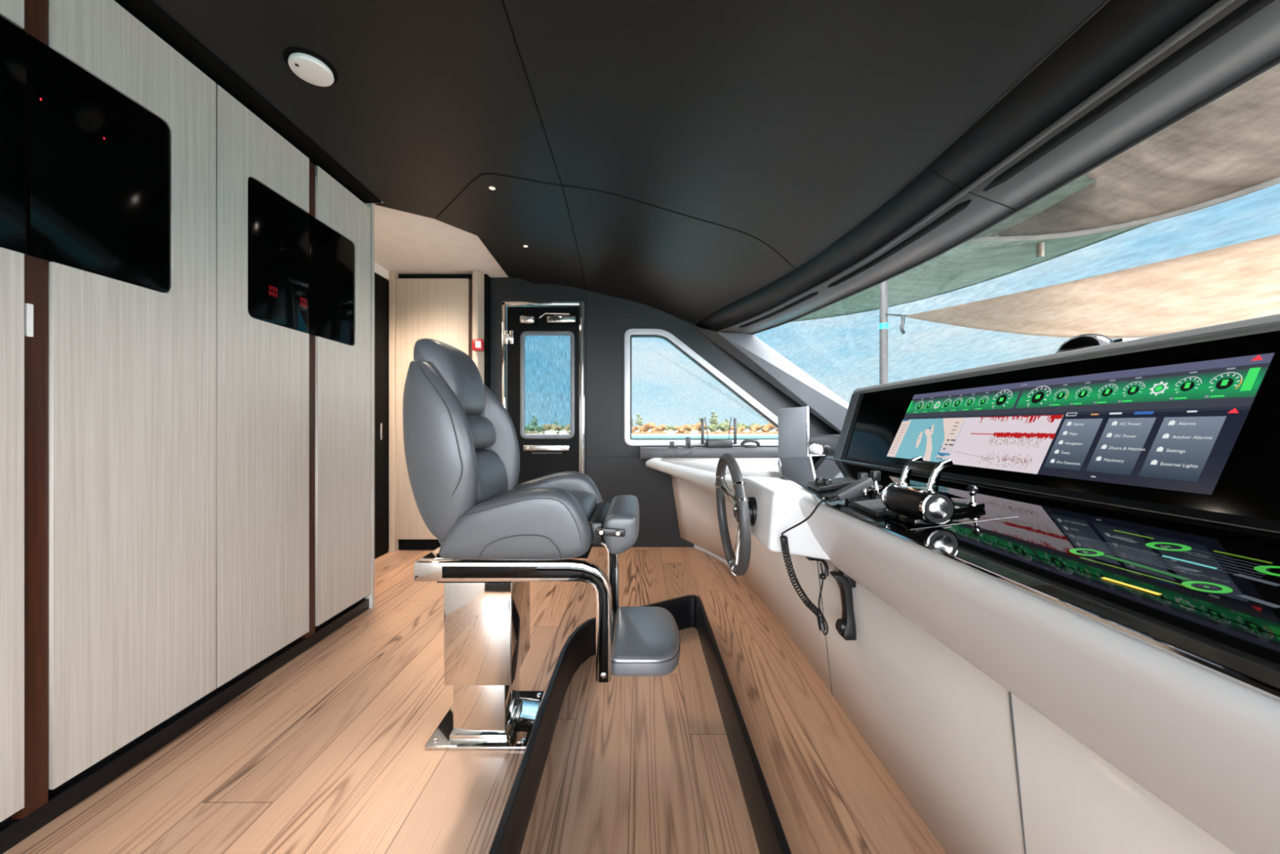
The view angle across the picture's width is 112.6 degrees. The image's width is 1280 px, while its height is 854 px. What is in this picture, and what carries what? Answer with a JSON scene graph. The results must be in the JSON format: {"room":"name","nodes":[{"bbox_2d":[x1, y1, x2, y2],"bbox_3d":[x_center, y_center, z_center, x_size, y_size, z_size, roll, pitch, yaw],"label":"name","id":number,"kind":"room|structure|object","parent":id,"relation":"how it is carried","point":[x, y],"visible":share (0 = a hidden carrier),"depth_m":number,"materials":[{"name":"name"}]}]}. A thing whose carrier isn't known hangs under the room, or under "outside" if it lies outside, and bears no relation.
{"room":"control cabin","nodes":[
{"label":"control cabin","id":0,"kind":"room"},
{"bbox_2d":[114,0,508,277],"bbox_3d":[-2.000,-1.281,0.510,2.000,0.098,6.220,0,0,0],"label":"ceiling","id":1,"kind":"structure","parent":0,"point":[406,242],"depth_m":2.49,"materials":[{"name":"paint"}]},
{"bbox_2d":[374,262,389,280],"bbox_3d":[-2.025,-1.206,2.710,0.050,0.073,1.420,0,0,0],"label":"wall","id":2,"kind":"structure","parent":0,"point":[379,269],"depth_m":3.30,"materials":[{"name":"white paint"}]},
{"bbox_2d":[302,160,315,637],"bbox_3d":[-1.685,-0.128,1.934,0.390,2.144,0.046,0,0,0],"label":"trim","id":3,"kind":"structure","parent":2,"relation":"attached to","point":[312,166],"depth_m":1.94,"materials":[{"name":"brown wood"}]},
{"bbox_2d":[388,274,490,550],"bbox_3d":[-1.673,-0.121,3.535,0.855,2.243,0.130,0,0,0],"label":"wall","id":4,"kind":"structure","parent":0,"point":[403,544],"depth_m":3.47,"materials":[{"name":"paint"}]},
{"bbox_2d":[389,271,472,552],"bbox_3d":[-1.667,-0.121,3.435,0.666,2.243,0.061,0,0,-1],"label":"door","id":5,"kind":"structure","parent":4,"relation":"in","point":[440,309],"depth_m":3.42,"materials":[{"name":"brown wood"}]},
{"bbox_2d":[2,546,946,853],"bbox_3d":[-0.300,1.040,0.502,5.400,0.080,6.205,0,0,0],"label":"floor","id":6,"kind":"structure","parent":0,"point":[326,753],"depth_m":1.29,"materials":[{"name":"brown wood"}]},
{"bbox_2d":[0,0,24,822],"bbox_3d":[-1.673,-0.143,0.739,0.385,2.114,0.574,0,0,0],"label":"tall cabinet","id":7,"kind":"object","parent":6,"relation":"on","point":[11,262],"visible":1,"depth_m":1.00,"materials":[{"name":"brown wood"}]},
{"bbox_2d":[0,15,26,253],"bbox_3d":[-1.496,-0.686,0.877,0.024,0.537,0.311,0,0,0],"label":"touchscreen","id":8,"kind":"object","parent":7,"relation":"attached to","point":[13,40],"visible":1,"depth_m":1.01,"materials":[{"name":"black glass"}]},
{"bbox_2d":[48,0,216,789],"bbox_3d":[-1.673,-0.143,1.283,0.385,2.114,0.413,0,0,0],"label":"tall cabinet","id":9,"kind":"object","parent":6,"relation":"on","point":[132,368],"visible":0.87,"depth_m":1.25,"materials":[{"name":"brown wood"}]},
{"bbox_2d":[26,34,170,292],"bbox_3d":[-1.496,-0.686,1.193,0.024,0.537,0.312,0,0,0],"label":"touchscreen","id":10,"kind":"object","parent":9,"relation":"attached to","point":[99,161],"visible":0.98,"depth_m":1.16,"materials":[{"name":"black glass"}]},
{"bbox_2d":[0,596,368,853],"bbox_3d":[-1.686,0.957,1.176,0.388,0.086,2.352,0,0,0],"label":"baseboard","id":11,"kind":"structure","parent":6,"relation":"on","point":[13,831],"depth_m":1.31,"materials":[{"name":"black wood"}]},
{"bbox_2d":[11,0,48,818],"bbox_3d":[-1.685,-0.128,1.051,0.390,2.144,0.046,0,0,0],"label":"trim","id":12,"kind":"structure","parent":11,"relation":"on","point":[36,11],"depth_m":1.05,"materials":[{"name":"brown wood"}]},
{"bbox_2d":[24,303,33,337],"bbox_3d":[-1.488,-0.260,1.039,0.008,0.080,0.012,0,0,0],"label":"light switch","id":13,"kind":"object","parent":12,"relation":"attached to","point":[28,308],"depth_m":1.04,"materials":[{"name":"white plastic"}]},
{"bbox_2d":[216,84,309,688],"bbox_3d":[-1.673,-0.143,1.702,0.385,2.114,0.414,0,0,0],"label":"tall cabinet","id":14,"kind":"object","parent":6,"relation":"on","point":[263,367],"visible":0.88,"depth_m":1.63,"materials":[{"name":"brown wood"}]},
{"bbox_2d":[248,177,308,333],"bbox_3d":[-1.496,-0.686,1.762,0.024,0.537,0.299,0,0,0],"label":"touchscreen","id":15,"kind":"object","parent":14,"relation":"attached to","point":[278,229],"visible":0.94,"depth_m":1.74,"materials":[{"name":"black glass"}]},
{"bbox_2d":[315,165,370,626],"bbox_3d":[-1.673,-0.143,2.151,0.385,2.114,0.384,0,0,0],"label":"tall cabinet","id":16,"kind":"object","parent":6,"relation":"on","point":[342,371],"visible":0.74,"depth_m":2.14,"materials":[{"name":"brown wood"}]},
{"bbox_2d":[308,214,354,345],"bbox_3d":[-1.496,-0.686,2.067,0.024,0.537,0.305,0,0,0],"label":"touchscreen","id":17,"kind":"object","parent":16,"relation":"attached to","point":[331,254],"visible":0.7,"depth_m":2.04,"materials":[{"name":"black glass"}]},
{"bbox_2d":[364,203,374,608],"bbox_3d":[-1.678,-0.117,2.362,0.404,2.235,0.020,0,0,0],"label":"end panel","id":18,"kind":"object","parent":16,"relation":"attached to","point":[371,596],"visible":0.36,"depth_m":2.36,"materials":[{"name":"brown wood"}]},
{"bbox_2d":[402,337,680,750],"bbox_3d":[-0.296,0.360,1.425,0.856,1.280,0.535,0,0,0],"label":"chair","id":19,"kind":"object","parent":6,"relation":"on","point":[497,535],"visible":1,"depth_m":1.27,"materials":[{"name":"grey leather"}]},
{"bbox_2d":[466,414,496,448],"bbox_3d":[-0.574,0.017,1.425,0.123,0.123,0.270,0,0,0],"label":"cushion","id":20,"kind":"object","parent":19,"relation":"on","point":[482,430],"depth_m":1.41,"materials":[{"name":"grey leather"}]},
{"bbox_2d":[475,448,508,502],"bbox_3d":[-0.542,0.160,1.425,0.140,0.170,0.300,0,0,0],"label":"cushion","id":21,"kind":"object","parent":19,"relation":"on","point":[492,478],"depth_m":1.40,"materials":[{"name":"grey leather"}]},
{"bbox_2d":[475,488,596,517],"bbox_3d":[-0.360,0.263,1.425,0.420,0.075,0.344,0,0,0],"label":"seat cushion","id":22,"kind":"object","parent":19,"relation":"on","point":[587,498],"depth_m":1.43,"materials":[{"name":"grey leather"}]},
{"bbox_2d":[488,594,791,853],"bbox_3d":[0.000,0.922,0.777,0.606,0.155,2.753,0,0,0],"label":"floor track","id":23,"kind":"object","parent":6,"relation":"on","point":[687,611],"visible":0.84,"depth_m":1.22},
{"bbox_2d":[645,457,1279,853],"bbox_3d":[0.690,0.593,0.486,1.300,0.815,6.093,0,0,0],"label":"console","id":24,"kind":"object","parent":6,"relation":"on","point":[1011,719],"visible":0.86,"depth_m":0.72},
{"bbox_2d":[667,441,679,456],"bbox_3d":[0.262,0.170,3.342,0.087,0.112,0.106,0,0,0],"label":"plug","id":25,"kind":"object","parent":24,"relation":"on","point":[671,443],"visible":1,"depth_m":3.36,"materials":[{"name":"black plastic"}]},
{"bbox_2d":[682,436,693,456],"bbox_3d":[0.377,0.153,3.342,0.096,0.148,0.106,0,0,0],"label":"plug","id":26,"kind":"object","parent":24,"relation":"on","point":[687,438],"visible":1,"depth_m":3.36,"materials":[{"name":"black plastic"}]},
{"bbox_2d":[715,453,756,576],"bbox_3d":[0.334,0.288,1.430,0.114,0.400,0.401,0,0,0],"label":"steering wheel","id":27,"kind":"object","parent":24,"relation":"attached to","point":[738,560],"visible":1,"depth_m":1.39,"materials":[{"name":"leather"}]},
{"bbox_2d":[763,405,809,466],"bbox_3d":[0.880,0.056,2.632,0.306,0.365,0.137,0,0,-7],"label":"monitor","id":28,"kind":"object","parent":24,"relation":"on","point":[793,422],"visible":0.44,"depth_m":2.62,"materials":[{"name":"metal"}]},
{"bbox_2d":[779,499,829,635],"bbox_3d":[0.492,0.410,1.272,0.128,0.455,0.383,0,0,23],"label":"coiled cord","id":29,"kind":"object","parent":24,"relation":"hanging from","point":[817,611],"visible":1,"depth_m":1.24,"materials":[{"name":"black plastic"}]},
{"bbox_2d":[807,443,823,456],"bbox_3d":[1.108,0.171,2.610,0.201,0.142,0.123,0,0,25],"label":"crumpled bag","id":30,"kind":"object","parent":24,"relation":"on","point":[817,449],"visible":0.37,"depth_m":2.61,"materials":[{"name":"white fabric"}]},
{"bbox_2d":[804,555,828,579],"bbox_3d":[0.597,0.458,1.437,0.043,0.086,0.106,0,0,0],"label":"hook","id":31,"kind":"object","parent":24,"relation":"attached to","point":[822,575],"visible":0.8,"depth_m":1.40,"materials":[{"name":"black plastic"}]},
{"bbox_2d":[822,444,834,456],"bbox_3d":[1.200,0.170,2.750,0.114,0.113,0.024,0,0,0],"label":"headphones","id":32,"kind":"object","parent":24,"relation":"on","point":[828,447],"visible":0.39,"depth_m":2.74,"materials":[{"name":"black plastic"}]},
{"bbox_2d":[829,569,856,639],"bbox_3d":[0.639,0.559,1.345,0.068,0.208,0.048,0,0,0],"label":"handset","id":33,"kind":"object","parent":24,"relation":"hanging from","point":[845,625],"visible":0.95,"depth_m":1.33,"materials":[{"name":"black plastic"}]},
{"bbox_2d":[777,455,1279,700],"bbox_3d":[0.697,0.184,-0.030,0.466,0.091,4.540,0,0,0],"label":"dashboard","id":34,"kind":"structure","parent":24,"relation":"on","point":[1246,655],"depth_m":0.58,"materials":[{"name":"glass"}]},
{"bbox_2d":[777,461,782,478],"bbox_3d":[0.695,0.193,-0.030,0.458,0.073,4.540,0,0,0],"label":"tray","id":35,"kind":"object","parent":34,"relation":"on","point":[780,463],"depth_m":1.89,"materials":[{"name":"silver metal"}]},
{"bbox_2d":[806,476,857,492],"bbox_3d":[0.585,0.170,1.288,0.139,0.035,0.114,0,0,0],"label":"switch box","id":36,"kind":"object","parent":34,"relation":"on","point":[820,484],"visible":0.91,"depth_m":1.25,"materials":[{"name":"black plastic"}]},
{"bbox_2d":[828,476,874,502],"bbox_3d":[0.532,0.162,1.079,0.114,0.068,0.032,0,0,-6],"label":"radio handset","id":37,"kind":"object","parent":34,"relation":"on","point":[851,492],"visible":0.88,"depth_m":1.07,"materials":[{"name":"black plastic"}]},
{"bbox_2d":[857,472,870,489],"bbox_3d":[0.628,0.152,1.200,0.036,0.046,0.036,0,0,0],"label":"switch","id":38,"kind":"object","parent":34,"relation":"on","point":[860,475],"visible":0.27,"depth_m":1.19,"materials":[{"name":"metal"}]},
{"bbox_2d":[851,498,886,517],"bbox_3d":[0.548,0.179,0.958,0.103,0.023,0.124,0,0,0],"label":"pad","id":39,"kind":"object","parent":34,"relation":"on","point":[874,507],"visible":0.56,"depth_m":0.96,"materials":[{"name":"black plastic"}]},
{"bbox_2d":[869,470,882,488],"bbox_3d":[0.668,0.147,1.210,0.036,0.046,0.036,0,0,0],"label":"switch","id":40,"kind":"object","parent":34,"relation":"on","point":[875,475],"visible":0.8,"depth_m":1.20,"materials":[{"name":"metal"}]},
{"bbox_2d":[880,456,955,526],"bbox_3d":[0.553,0.125,0.853,0.077,0.127,0.148,0,0,0],"label":"throttle lever","id":41,"kind":"object","parent":34,"relation":"on","point":[914,505],"visible":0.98,"depth_m":0.81,"materials":[{"name":"silver metal"}]},
{"bbox_2d":[938,484,984,515],"bbox_3d":[0.665,0.147,0.933,0.085,0.058,0.182,0,0,5],"label":"joystick","id":42,"kind":"object","parent":34,"relation":"on","point":[962,504],"visible":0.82,"depth_m":0.86,"materials":[{"name":"black plastic"}]},
{"bbox_2d":[966,513,1279,635],"bbox_3d":[0.698,0.166,0.492,0.283,0.034,0.485,0,0,0],"label":"display","id":43,"kind":"object","parent":34,"relation":"on","point":[1234,576],"visible":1,"depth_m":0.55,"materials":[{"name":"black glass"}]},
{"bbox_2d":[833,313,1279,531],"bbox_3d":[1.102,-0.015,0.422,0.475,0.350,3.244,0,0,0],"label":"housing","id":44,"kind":"object","parent":24,"relation":"on","point":[1246,491],"visible":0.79,"depth_m":0.82,"materials":[{"name":"black plastic"}]},
{"bbox_2d":[886,352,1275,494],"bbox_3d":[0.948,-0.004,1.110,0.104,0.225,0.880,0,0,0],"label":"display","id":45,"kind":"object","parent":44,"relation":"in","point":[1175,427],"visible":1,"depth_m":0.87,"materials":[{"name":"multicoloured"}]},
{"bbox_2d":[1055,333,1139,353],"bbox_3d":[1.170,-0.190,1.100,0.160,0.099,0.119,0,0,0],"label":"compass","id":46,"kind":"object","parent":44,"relation":"on","point":[1085,340],"visible":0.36,"depth_m":1.07,"materials":[{"name":"black plastic"}]},
{"bbox_2d":[477,270,484,383],"bbox_3d":[-1.268,-0.121,3.495,0.010,2.243,0.215,0,0,12],"label":"wall","id":47,"kind":"structure","parent":0,"point":[480,275],"depth_m":3.43,"materials":[{"name":"brown wood"}]},
{"bbox_2d":[472,270,477,367],"bbox_3d":[-1.310,-0.121,3.493,0.043,2.243,0.215,0,0,0],"label":"trim","id":48,"kind":"structure","parent":47,"relation":"attached to","point":[474,272],"depth_m":3.38,"materials":[{"name":"brown wood"}]},
{"bbox_2d":[471,338,484,351],"bbox_3d":[-1.275,-0.645,3.358,0.080,0.090,0.053,0,0,0],"label":"fire alarm","id":49,"kind":"object","parent":47,"relation":"attached to","point":[477,344],"visible":1,"depth_m":3.33,"materials":[{"name":"red plastic"}]},
{"bbox_2d":[151,0,1110,324],"bbox_3d":[-0.226,-1.070,0.475,2.537,0.440,6.209,0,0,0],"label":"ceiling","id":50,"kind":"structure","parent":0,"point":[681,159],"depth_m":1.53,"materials":[{"name":"leather"}]},
{"bbox_2d":[283,47,337,86],"bbox_3d":[-1.130,-1.226,1.468,0.150,0.028,0.150,0,0,0],"label":"smoke detector","id":51,"kind":"object","parent":50,"relation":"attached to","point":[308,65],"visible":1,"depth_m":1.45,"materials":[{"name":"white plastic"}]},
{"bbox_2d":[488,185,496,190],"bbox_3d":[-0.765,-1.238,2.210,0.036,0.005,0.036,0,0,0],"label":"recessed light","id":52,"kind":"object","parent":50,"relation":"in","point":[491,187],"visible":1,"depth_m":2.21,"materials":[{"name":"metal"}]},
{"bbox_2d":[490,277,840,546],"bbox_3d":[0.527,-0.130,3.584,3.545,2.260,0.062,0,0,0],"label":"wall","id":53,"kind":"structure","parent":0,"point":[615,467],"depth_m":3.56,"materials":[{"name":"paint"}]},
{"bbox_2d":[502,301,584,484],"bbox_3d":[-0.805,-0.021,3.552,0.686,2.042,0.105,0,0,0],"label":"door","id":54,"kind":"structure","parent":53,"relation":"in","point":[540,455],"depth_m":3.58,"materials":[{"name":"metal"}]},
{"bbox_2d":[640,446,809,458],"bbox_3d":[0.950,0.204,3.417,1.900,0.081,0.235,0,0,0],"label":"trim","id":55,"kind":"structure","parent":53,"relation":"attached to","point":[646,452],"depth_m":3.30,"materials":[{"name":"plastic"}]},
{"bbox_2d":[701,417,737,447],"bbox_3d":[0.635,0.042,3.430,0.287,0.245,0.140,0,0,0],"label":"router","id":56,"kind":"object","parent":55,"relation":"on","point":[708,442],"visible":1,"depth_m":3.36,"materials":[{"name":"black plastic"}]},
{"bbox_2d":[740,439,760,447],"bbox_3d":[0.880,0.129,3.410,0.160,0.069,0.060,0,0,0],"label":"handle","id":57,"kind":"object","parent":55,"relation":"on","point":[745,441],"visible":0.98,"depth_m":3.39,"materials":[{"name":"black plastic"}]},
{"bbox_2d":[692,326,840,433],"bbox_3d":[1.220,-0.297,3.466,1.566,1.083,0.174,0,0,0],"label":"trim","id":58,"kind":"structure","parent":53,"relation":"attached to","point":[713,335],"depth_m":3.46,"materials":[{"name":"leather"}]},
{"bbox_2d":[624,0,1279,445],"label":"window","id":59,"kind":"structure","parent":53,"relation":"in","point":[629,334],"depth_m":1.25,"materials":[{"name":"metal"}]},
{"bbox_2d":[695,0,1219,331],"bbox_3d":[0.978,-0.840,0.494,0.512,0.130,6.190,0,0,-5],"label":"trim","id":60,"kind":"structure","parent":53,"relation":"attached to","point":[1122,32],"depth_m":1.21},
{"bbox_3d":[1.847,0.290,0.387,1.005,0.100,5.975,0,0,0],"label":"wall","id":61,"kind":"structure","parent":0,"visible":0},
{"bbox_2d":[809,434,839,455],"bbox_3d":[1.850,0.150,0.400,1.000,0.180,6.000,0,0,0],"label":"trim","id":62,"kind":"structure","parent":61,"relation":"on","point":[832,440],"depth_m":3.10,"materials":[{"name":"plastic"}]},
{"bbox_3d":[-2.525,-0.121,2.800,0.950,2.243,1.600,0,0,0],"label":"wall","id":63,"kind":"structure","parent":0,"visible":0},
{"bbox_2d":[374,272,388,559],"bbox_3d":[-2.024,-0.085,2.925,0.052,2.170,0.950,0,0,0],"label":"door","id":64,"kind":"structure","parent":63,"relation":"in","point":[381,284],"depth_m":3.31,"materials":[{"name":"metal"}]},
{"label":"outside","id":65,"kind":"structure","parent":0,"visible":0},
{"bbox_2d":[525,430,777,435],"bbox_3d":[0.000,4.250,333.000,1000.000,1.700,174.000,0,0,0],"label":"beach","id":66,"kind":"structure","parent":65,"point":[764,433],"depth_m":254.43},
{"bbox_2d":[524,425,533,431],"bbox_3d":[-70.822,1.675,268.613,8.100,5.912,4.960,0,0,16],"label":"tree","id":67,"kind":"object","parent":66,"relation":"on","point":[527,428],"visible":0.55,"depth_m":267.32,"materials":[{"name":"green plant"}]},
{"bbox_2d":[529,415,538,431],"bbox_3d":[-68.827,-1.483,277.815,5.526,12.411,3.881,0,0,-25],"label":"tree","id":68,"kind":"object","parent":66,"relation":"on","point":[534,421],"visible":0.98,"depth_m":276.86,"materials":[{"name":"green plant"}]},
{"bbox_2d":[533,425,545,432],"bbox_3d":[-63.466,1.750,268.349,7.858,5.736,4.812,0,0,-14],"label":"tree","id":69,"kind":"object","parent":66,"relation":"on","point":[540,428],"visible":0.89,"depth_m":267.42,"materials":[{"name":"green plant"}]},
{"bbox_2d":[542,423,555,431],"bbox_3d":[-59.485,1.289,280.492,9.296,6.816,5.959,0,0,12],"label":"tree","id":70,"kind":"object","parent":66,"relation":"on","point":[549,426],"visible":0.66,"depth_m":278.82,"materials":[{"name":"orange plant"}]},
{"bbox_2d":[545,429,555,434],"bbox_3d":[-54.183,3.000,258.500,6.800,3.200,3.800,0,0,0],"label":"hut","id":71,"kind":"object","parent":66,"relation":"on","point":[549,431],"visible":0.8,"depth_m":256.99,"materials":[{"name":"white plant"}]},
{"bbox_2d":[551,425,561,431],"bbox_3d":[-53.285,1.716,268.958,7.930,5.815,5.084,0,0,-24],"label":"tree","id":72,"kind":"object","parent":66,"relation":"on","point":[555,428],"visible":0.79,"depth_m":267.88,"materials":[{"name":"orange plant"}]},
{"bbox_2d":[559,429,567,434],"bbox_3d":[-46.443,3.000,258.500,4.800,3.200,3.800,0,0,0],"label":"hut","id":73,"kind":"object","parent":66,"relation":"on","point":[562,431],"visible":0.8,"depth_m":256.99,"materials":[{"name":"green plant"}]},
{"bbox_2d":[562,423,570,431],"bbox_3d":[-44.661,1.207,270.400,9.558,7.008,6.127,0,0,-11],"label":"tree","id":74,"kind":"object","parent":66,"relation":"on","point":[567,428],"visible":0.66,"depth_m":268.40,"materials":[{"name":"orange plant"}]},
{"bbox_2d":[631,425,640,431],"bbox_3d":[-2.726,1.769,290.225,7.763,5.692,4.976,0,0,5],"label":"tree","id":75,"kind":"object","parent":66,"relation":"on","point":[636,428],"visible":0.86,"depth_m":288.80,"materials":[{"name":"orange plant"}]},
{"bbox_2d":[635,413,643,431],"bbox_3d":[-0.546,-1.648,267.782,5.686,12.771,3.993,0,0,-24],"label":"tree","id":76,"kind":"object","parent":66,"relation":"on","point":[639,421],"visible":0.99,"depth_m":266.77,"materials":[{"name":"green plant"}]},
{"bbox_2d":[638,422,655,431],"bbox_3d":[4.618,0.850,278.034,10.698,7.844,6.858,0,0,17],"label":"tree","id":77,"kind":"object","parent":66,"relation":"on","point":[644,428],"visible":0.96,"depth_m":276.21,"materials":[{"name":"orange plant"}]},
{"bbox_2d":[524,430,777,433],"bbox_3d":[6.811,3.858,264.934,241.336,3.311,7.236,0,0,0],"label":"scrub","id":78,"kind":"object","parent":66,"relation":"on","point":[526,432],"visible":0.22,"depth_m":263.86,"materials":[{"name":"orange plant"}]},
{"bbox_2d":[650,426,662,432],"bbox_3d":[10.431,1.943,269.538,7.207,5.284,4.620,0,0,2],"label":"tree","id":79,"kind":"object","parent":66,"relation":"on","point":[657,428],"visible":0.86,"depth_m":268.40,"materials":[{"name":"orange plant"}]},
{"bbox_2d":[657,424,666,431],"bbox_3d":[13.437,1.392,278.968,8.966,6.574,5.748,0,0,-10],"label":"tree","id":80,"kind":"object","parent":66,"relation":"on","point":[663,426],"visible":0.36,"depth_m":277.87,"materials":[{"name":"orange plant"}]},
{"bbox_2d":[666,429,674,434],"bbox_3d":[18.384,3.000,258.500,5.800,3.200,3.800,0,0,0],"label":"hut","id":81,"kind":"object","parent":66,"relation":"on","point":[669,431],"visible":0.88,"depth_m":256.99,"materials":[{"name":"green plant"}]},
{"bbox_2d":[664,425,676,430],"bbox_3d":[19.167,1.715,268.870,7.971,5.818,4.881,0,0,8],"label":"tree","id":82,"kind":"object","parent":66,"relation":"on","point":[668,427],"visible":0.7,"depth_m":267.75,"materials":[{"name":"green plant"}]},
{"bbox_2d":[677,423,691,432],"bbox_3d":[27.862,1.371,266.858,9.033,6.623,5.790,0,0,-8],"label":"tree","id":83,"kind":"object","parent":66,"relation":"on","point":[682,428],"visible":1,"depth_m":265.21,"materials":[{"name":"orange plant"}]},
{"bbox_2d":[690,429,697,434],"bbox_3d":[32.897,3.000,258.500,4.800,3.200,3.800,0,0,0],"label":"hut","id":84,"kind":"object","parent":66,"relation":"on","point":[694,431],"visible":0.88,"depth_m":256.99,"materials":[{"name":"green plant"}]},
{"bbox_2d":[688,422,705,431],"bbox_3d":[36.238,0.815,268.558,10.810,7.926,6.930,0,0,0],"label":"tree","id":85,"kind":"object","parent":66,"relation":"on","point":[696,426],"visible":0.78,"depth_m":266.64,"materials":[{"name":"orange plant"}]},
{"bbox_2d":[706,423,719,431],"bbox_3d":[46.105,1.326,267.909,9.219,6.729,5.646,0,0,-22],"label":"tree","id":86,"kind":"object","parent":66,"relation":"on","point":[713,428],"visible":0.91,"depth_m":266.25,"materials":[{"name":"green plant"}]},
{"bbox_2d":[708,411,718,424],"bbox_3d":[48.558,-2.679,280.858,6.688,15.022,4.697,0,0,-9],"label":"tree","id":87,"kind":"object","parent":66,"relation":"on","point":[713,420],"visible":1,"depth_m":279.57,"materials":[{"name":"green plant"}]},
{"bbox_2d":[717,422,731,431],"bbox_3d":[53.593,0.769,270.115,11.006,8.034,6.740,0,0,-27],"label":"tree","id":88,"kind":"object","parent":66,"relation":"on","point":[723,426],"visible":0.91,"depth_m":268.01,"materials":[{"name":"green plant"}]},
{"bbox_2d":[733,422,747,430],"bbox_3d":[68.802,0.877,292.298,10.659,7.780,6.528,0,0,-1],"label":"tree","id":89,"kind":"object","parent":66,"relation":"on","point":[738,424],"visible":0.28,"depth_m":291.21,"materials":[{"name":"green plant"}]},
{"bbox_2d":[736,426,745,431],"bbox_3d":[63.240,2.057,268.342,6.843,5.017,4.386,0,0,-18],"label":"tree","id":90,"kind":"object","parent":66,"relation":"on","point":[742,428],"visible":0.92,"depth_m":267.03,"materials":[{"name":"orange plant"}]},
{"bbox_2d":[749,424,760,431],"bbox_3d":[72.793,1.429,270.356,8.848,6.487,5.672,0,0,-26],"label":"tree","id":91,"kind":"object","parent":66,"relation":"on","point":[755,427],"visible":0.92,"depth_m":268.76,"materials":[{"name":"orange plant"}]},
{"bbox_2d":[760,422,775,432],"bbox_3d":[81.338,0.918,270.287,10.478,7.683,6.717,0,0,-6],"label":"tree","id":92,"kind":"object","parent":66,"relation":"on","point":[766,428],"visible":0.89,"depth_m":268.34,"materials":[{"name":"orange plant"}]},
{"bbox_3d":[5.650,1.050,0.600,6.700,0.300,9.200,0,0,0],"label":"foredeck","id":93,"kind":"object","parent":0,"visible":0},
{"bbox_2d":[879,280,888,384],"bbox_3d":[2.639,-0.335,4.620,0.087,2.570,0.084,0,0,0],"label":"pole","id":94,"kind":"object","parent":93,"relation":"on","point":[883,286],"visible":0.5,"depth_m":4.59,"materials":[{"name":"silver metal"}]},
{"bbox_2d":[885,313,906,334],"bbox_3d":[2.765,-1.097,4.559,0.276,0.220,0.064,0,0,-8],"label":"rope","id":95,"kind":"object","parent":94,"relation":"attached to","point":[903,320],"visible":1,"depth_m":4.54,"materials":[{"name":"black plastic"}]},
{"bbox_2d":[906,233,1279,338],"bbox_3d":[4.770,-1.055,4.152,3.304,0.358,2.638,0,0,-29],"label":"shade sail","id":96,"kind":"object","parent":95,"relation":"attached to","point":[1238,282],"visible":0.88,"depth_m":3.62,"materials":[{"name":"beige fabric"}]},
{"bbox_2d":[790,175,1150,322],"bbox_3d":[2.593,-1.865,4.553,2.740,0.579,4.194,0,0,-44],"label":"shade sail","id":97,"kind":"object","parent":94,"relation":"hanging from","point":[969,264],"visible":0.43,"depth_m":4.44,"materials":[{"name":"green fabric"}]},
{"bbox_2d":[1035,241,1044,258],"bbox_3d":[3.750,-1.733,4.000,0.057,0.292,0.060,0,0,0],"label":"bar","id":98,"kind":"object","parent":97,"relation":"attached to","point":[1039,246],"visible":0.52,"depth_m":3.98,"materials":[{"name":"silver metal"}]},
{"bbox_2d":[968,63,1279,241],"bbox_3d":[2.936,-1.829,2.554,1.818,0.722,2.058,0,0,-43],"label":"shade sail","id":99,"kind":"object","parent":97,"relation":"attached to","point":[1228,148],"visible":0.58,"depth_m":2.68,"materials":[{"name":"beige fabric"}]},
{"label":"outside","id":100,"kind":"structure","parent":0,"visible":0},
{"bbox_2d":[631,435,777,438],"bbox_3d":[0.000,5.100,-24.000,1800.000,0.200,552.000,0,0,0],"label":"sea","id":101,"kind":"structure","parent":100,"point":[633,437],"depth_m":209.08,"materials":[{"name":"liquid"}]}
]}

